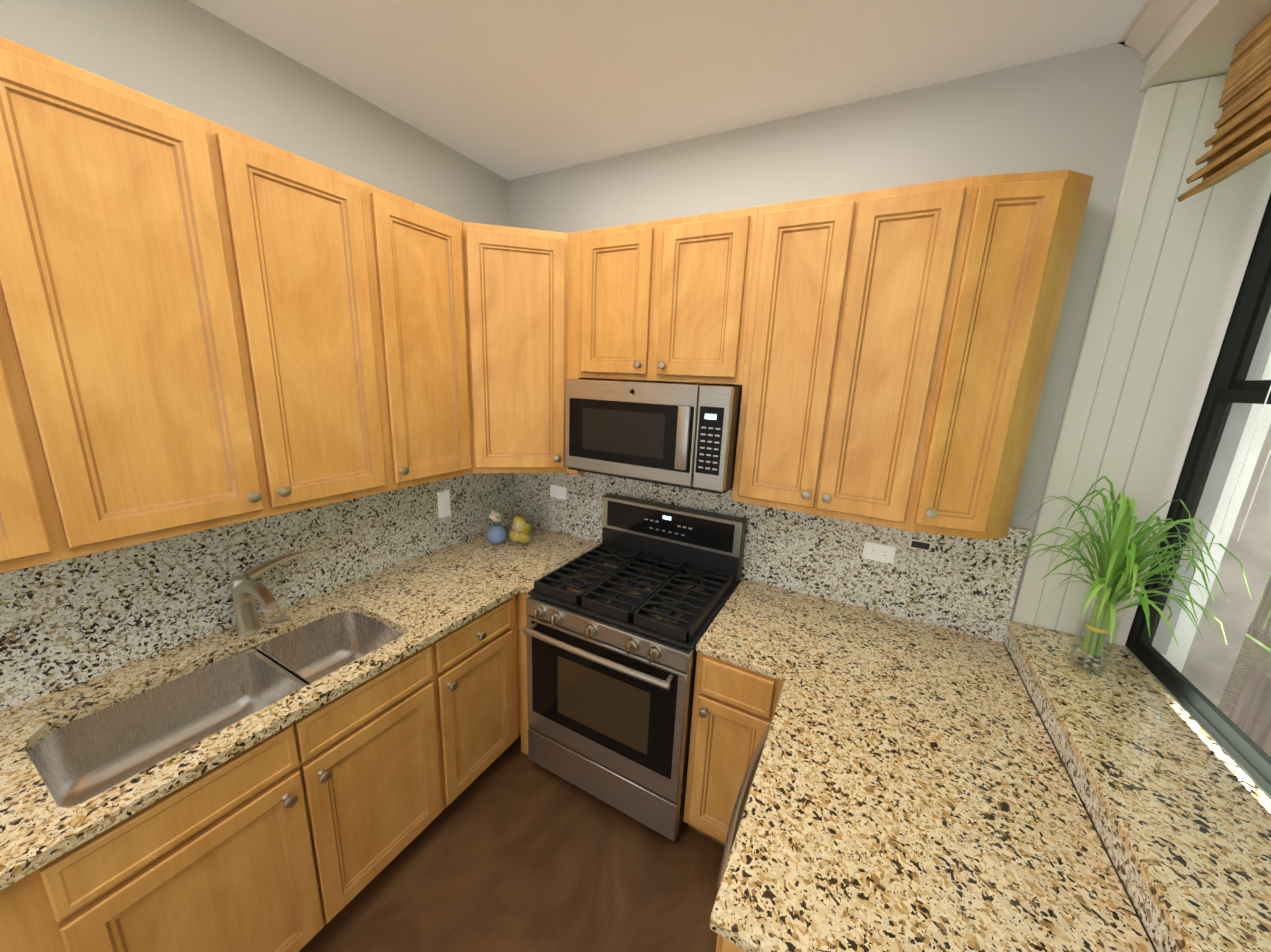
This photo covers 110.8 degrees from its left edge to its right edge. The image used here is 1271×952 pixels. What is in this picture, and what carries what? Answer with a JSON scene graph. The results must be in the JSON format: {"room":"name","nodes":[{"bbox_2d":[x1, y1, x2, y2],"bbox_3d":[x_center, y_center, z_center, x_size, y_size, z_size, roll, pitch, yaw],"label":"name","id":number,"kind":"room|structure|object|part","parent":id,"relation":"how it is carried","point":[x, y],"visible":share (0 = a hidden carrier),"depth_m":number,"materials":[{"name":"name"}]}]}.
{"room":"kitchen","nodes":[
{"label":"kitchen","id":0,"kind":"room"},
{"bbox_2d":[0,0,507,225],"bbox_3d":[-1.871,0.148,0.861,0.150,3.076,4.700,9,14,27],"label":"wall","id":1,"kind":"structure","parent":0,"point":[178,53],"depth_m":1.43,"materials":[{"name":"paint"}]},
{"bbox_2d":[0,36,1093,572],"bbox_3d":[-0.243,-0.317,1.056,2.398,1.091,2.348,9,14,27],"label":"upper cabinet","id":2,"kind":"object","parent":1,"relation":"attached to","point":[206,324],"visible":1,"depth_m":1.39,"materials":[{"name":"brown wood"}]},
{"bbox_3d":[-1.407,-0.292,0.728,0.053,1.031,0.385,9,14,27],"label":"cab door","id":3,"kind":"part","parent":2,"relation":"part of","materials":[{"name":"brown wood"}]},
{"bbox_3d":[-1.214,-0.363,1.079,0.053,1.031,0.379,9,14,27],"label":"cab door","id":4,"kind":"part","parent":2,"relation":"part of","materials":[{"name":"brown wood"}]},
{"bbox_3d":[-1.024,-0.432,1.422,0.053,1.031,0.370,9,14,27],"label":"cab door","id":5,"kind":"part","parent":2,"relation":"part of","materials":[{"name":"brown wood"}]},
{"bbox_3d":[-0.829,-0.504,1.777,0.053,1.031,0.370,9,14,27],"label":"cab door","id":6,"kind":"part","parent":2,"relation":"part of","materials":[{"name":"brown wood"}]},
{"bbox_3d":[-0.532,-0.543,2.008,0.334,1.031,0.282,9,14,27],"label":"cab door","id":7,"kind":"part","parent":2,"relation":"part of","materials":[{"name":"brown wood"}]},
{"bbox_3d":[-0.097,-0.731,1.872,0.334,0.569,0.053,9,14,27],"label":"cab door","id":8,"kind":"part","parent":2,"relation":"part of","materials":[{"name":"brown wood"}]},
{"bbox_2d":[565,379,741,493],"bbox_3d":[0.100,-0.211,1.980,0.759,0.412,0.421,9,14,27],"label":"microwave","id":9,"kind":"object","parent":2,"relation":"attached to","point":[683,435],"visible":0.96,"depth_m":1.78,"materials":[{"name":"silver metal"}]},
{"bbox_3d":[0.243,-0.677,1.695,0.334,0.569,0.053,9,14,27],"label":"cab door","id":10,"kind":"part","parent":2,"relation":"part of","materials":[{"name":"brown wood"}]},
{"bbox_3d":[0.554,-0.401,1.579,0.287,1.031,0.053,9,14,27],"label":"cab door","id":11,"kind":"part","parent":2,"relation":"part of","materials":[{"name":"brown wood"}]},
{"bbox_3d":[0.814,-0.359,1.444,0.281,1.031,0.053,9,14,27],"label":"cab door","id":12,"kind":"part","parent":2,"relation":"part of","materials":[{"name":"brown wood"}]},
{"bbox_3d":[1.065,-0.326,1.343,0.202,1.031,0.090,9,14,27],"label":"cab door","id":13,"kind":"part","parent":2,"relation":"part of","materials":[{"name":"brown wood"}]},
{"bbox_2d":[299,734,724,951],"bbox_3d":[-0.627,1.806,0.508,3.122,0.100,4.700,9,14,27],"label":"floor","id":14,"kind":"structure","parent":0,"point":[512,847],"depth_m":1.63,"materials":[{"name":"brown wood"}]},
{"bbox_2d":[0,592,528,951],"bbox_3d":[-1.066,0.998,1.774,0.660,0.884,2.346,9,14,27],"label":"base cabinet","id":15,"kind":"object","parent":14,"relation":"on","point":[298,834],"depth_m":1.27,"materials":[{"name":"brown wood"}]},
{"bbox_3d":[-1.061,0.794,1.051,0.020,0.129,0.427,9,14,27],"label":"drawer","id":16,"kind":"part","parent":15,"relation":"part of","materials":[{"name":"brown wood"}]},
{"bbox_3d":[-1.062,1.169,1.128,0.053,0.595,0.427,9,14,27],"label":"door","id":17,"kind":"part","parent":15,"relation":"part of","materials":[{"name":"brown wood"}]},
{"bbox_2d":[0,472,603,889],"bbox_3d":[-1.047,0.334,1.610,0.660,0.483,2.310,9,14,27],"label":"countertop","id":18,"kind":"structure","parent":15,"relation":"on","point":[82,636],"depth_m":1.45,"materials":[{"name":"beige stone"}]},
{"bbox_2d":[29,612,403,806],"bbox_3d":[-1.186,0.732,1.380,0.455,0.200,0.834,9,14,27],"label":"sink basin","id":19,"kind":"object","parent":18,"relation":"in","point":[83,759],"visible":0.38,"depth_m":1.38,"materials":[{"name":"silver metal"}]},
{"bbox_2d":[230,550,307,634],"bbox_3d":[-1.238,0.432,1.561,0.280,0.236,0.239,9,14,27],"label":"tap","id":20,"kind":"object","parent":18,"relation":"on","point":[246,587],"visible":1,"depth_m":1.52,"materials":[{"name":"silver metal"}]},
{"bbox_2d":[437,490,450,518],"bbox_3d":[-1.005,0.148,2.306,0.010,0.142,0.072,9,14,27],"label":"light switch","id":21,"kind":"object","parent":18,"relation":"attached to","point":[444,503],"visible":1,"depth_m":2.30,"materials":[{"name":"white plastic"}]},
{"bbox_2d":[484,502,506,543],"bbox_3d":[-0.772,0.262,2.431,0.115,0.224,0.113,9,14,27],"label":"vase","id":22,"kind":"object","parent":18,"relation":"on","point":[496,532],"visible":1,"depth_m":2.40,"materials":[{"name":"ceramic"}]},
{"bbox_2d":[508,509,533,546],"bbox_3d":[-0.640,0.281,2.449,0.144,0.191,0.144,9,14,27],"label":"jar","id":23,"kind":"object","parent":18,"relation":"on","point":[522,528],"visible":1,"depth_m":2.42,"materials":[{"name":"clear glass"}]},
{"bbox_2d":[550,485,565,499],"bbox_3d":[-0.458,0.096,2.593,0.118,0.074,0.008,9,14,27],"label":"electrical outlet","id":24,"kind":"object","parent":18,"relation":"attached to","point":[559,492],"visible":1,"depth_m":2.59,"materials":[{"name":"white plastic"}]},
{"bbox_3d":[-0.854,0.719,1.427,0.020,0.129,0.427,9,14,27],"label":"drawer","id":25,"kind":"part","parent":15,"relation":"part of","materials":[{"name":"brown wood"}]},
{"bbox_3d":[-0.855,1.094,1.503,0.053,0.595,0.427,9,14,27],"label":"door","id":26,"kind":"part","parent":15,"relation":"part of","materials":[{"name":"brown wood"}]},
{"bbox_3d":[-0.635,0.646,1.790,0.053,0.129,0.385,9,14,27],"label":"drawer","id":27,"kind":"part","parent":15,"relation":"part of","materials":[{"name":"brown wood"}]},
{"bbox_3d":[-0.651,1.019,1.873,0.053,0.595,0.385,9,14,27],"label":"door","id":28,"kind":"part","parent":15,"relation":"part of","materials":[{"name":"brown wood"}]},
{"bbox_2d":[522,493,746,841],"bbox_3d":[-0.012,0.808,2.047,0.760,1.222,0.755,9,14,27],"label":"stove","id":29,"kind":"object","parent":14,"relation":"on","point":[621,618],"visible":1,"depth_m":1.84,"materials":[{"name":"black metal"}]},
{"bbox_2d":[716,934,745,951],"bbox_3d":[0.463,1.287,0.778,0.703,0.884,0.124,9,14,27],"label":"base cabinet","id":30,"kind":"object","parent":14,"relation":"on","point":[723,945],"depth_m":0.78,"materials":[{"name":"brown wood"}]},
{"bbox_2d":[696,496,1154,951],"bbox_3d":[0.636,0.486,1.248,1.009,0.483,1.385,9,14,27],"label":"countertop","id":31,"kind":"structure","parent":30,"relation":"on","point":[912,788],"depth_m":1.10,"materials":[{"name":"beige stone"}]},
{"bbox_2d":[862,541,895,563],"bbox_3d":[1.014,0.320,1.826,0.114,0.074,0.008,9,14,27],"label":"electrical outlet","id":32,"kind":"object","parent":31,"relation":"attached to","point":[879,552],"visible":1,"depth_m":1.82,"materials":[{"name":"white plastic"}]},
{"bbox_2d":[909,539,930,550],"bbox_3d":[1.136,0.276,1.748,0.070,0.035,0.012,9,14,27],"label":"electrical outlet box","id":33,"kind":"object","parent":31,"relation":"attached to","point":[919,544],"visible":1,"depth_m":1.74,"materials":[{"name":"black plastic"}]},
{"bbox_2d":[683,652,783,845],"bbox_3d":[0.797,1.085,1.738,1.007,0.884,0.666,9,14,27],"label":"base cabinet","id":34,"kind":"object","parent":14,"relation":"on","point":[733,707],"depth_m":1.61,"materials":[{"name":"brown wood"}]},
{"bbox_3d":[0.332,1.110,1.612,0.262,0.574,0.053,9,14,27],"label":"door","id":35,"kind":"part","parent":34,"relation":"part of","materials":[{"name":"brown wood"}]},
{"bbox_3d":[0.353,0.741,1.545,0.254,0.141,0.020,9,14,27],"label":"drawer","id":36,"kind":"part","parent":34,"relation":"part of","materials":[{"name":"brown wood"}]},
{"bbox_2d":[717,724,770,888],"bbox_3d":[0.572,1.212,1.141,0.662,0.881,0.621,9,14,27],"label":"dishwasher","id":37,"kind":"object","parent":14,"relation":"on","point":[737,813],"visible":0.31,"depth_m":1.17,"materials":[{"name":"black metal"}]},
{"bbox_2d":[189,0,1146,179],"bbox_3d":[-0.504,-1.095,-0.144,3.122,0.100,4.700,9,14,27],"label":"ceiling","id":38,"kind":"structure","parent":0,"point":[510,89],"depth_m":1.43,"materials":[{"name":"paint"}]},
{"bbox_2d":[1139,0,1270,91],"bbox_3d":[0.589,-0.802,-0.688,0.323,0.142,4.400,9,14,27],"label":"soffit beam","id":39,"kind":"structure","parent":38,"relation":"attached to","point":[1203,39],"depth_m":1.12,"materials":[{"name":"paint"}]},
{"bbox_2d":[508,43,1145,643],"bbox_3d":[0.397,-0.058,2.206,2.490,3.076,0.150,9,14,27],"label":"wall","id":40,"kind":"structure","parent":0,"point":[1074,111],"depth_m":1.56,"materials":[{"name":"paint"}]},
{"bbox_2d":[1011,74,1270,645],"bbox_3d":[1.596,-0.272,1.401,0.308,1.723,0.021,9,14,27],"label":"wall paneling","id":41,"kind":"structure","parent":40,"relation":"attached to","point":[1170,276],"depth_m":1.36,"materials":[{"name":"paint"}]},
{"bbox_2d":[1004,91,1270,951],"bbox_3d":[0.588,0.539,-0.417,0.396,3.076,4.400,9,14,27],"label":"wall","id":42,"kind":"structure","parent":0,"point":[1244,480],"depth_m":1.36,"materials":[{"name":"paint"}]},
{"bbox_2d":[1004,619,1270,951],"bbox_3d":[1.099,0.780,0.781,0.323,0.094,1.929,9,14,27],"label":"sill","id":43,"kind":"structure","parent":42,"relation":"attached to","point":[1176,800],"depth_m":0.96,"materials":[{"name":"beige stone"}]},
{"bbox_2d":[1003,476,1250,676],"bbox_3d":[1.397,0.309,1.331,0.414,0.606,0.477,9,14,27],"label":"bamboo plant","id":44,"kind":"object","parent":43,"relation":"on","point":[1121,557],"visible":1,"depth_m":1.29,"materials":[{"name":"green plant"}]},
{"bbox_2d":[1118,0,1195,60],"bbox_3d":[0.415,-0.870,-0.607,0.075,0.070,4.399,9,14,27],"label":"crown molding","id":45,"kind":"structure","parent":42,"relation":"attached to","point":[1153,24],"depth_m":1.20,"materials":[{"name":"paint"}]},
{"bbox_2d":[1126,194,1270,795],"bbox_3d":[1.319,-0.075,0.476,0.097,1.721,1.940,9,14,27],"label":"window","id":46,"kind":"structure","parent":42,"relation":"in","point":[1238,387],"depth_m":1.29,"materials":[{"name":"grey"}]},
{"bbox_2d":[1177,12,1270,540],"bbox_3d":[1.091,-0.358,0.458,0.102,1.183,1.800,9,14,27],"label":"window blind","id":47,"kind":"object","parent":46,"relation":"attached to","point":[1240,139],"visible":1,"depth_m":1.05,"materials":[{"name":"brown wood"}]},
{"label":"outside","id":48,"kind":"structure","parent":0,"visible":0},
{"bbox_2d":[1181,424,1270,717],"bbox_3d":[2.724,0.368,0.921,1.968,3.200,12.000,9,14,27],"label":"window glass","id":49,"kind":"object","parent":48,"point":[1223,660],"depth_m":1.42,"materials":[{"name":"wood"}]},
{"bbox_2d":[1246,573,1270,651],"bbox_3d":[6.195,-0.900,-0.090,3.600,18.000,30.000,9,14,27],"label":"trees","id":50,"kind":"object","parent":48,"point":[1258,642],"depth_m":8.36,"materials":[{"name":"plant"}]}
]}

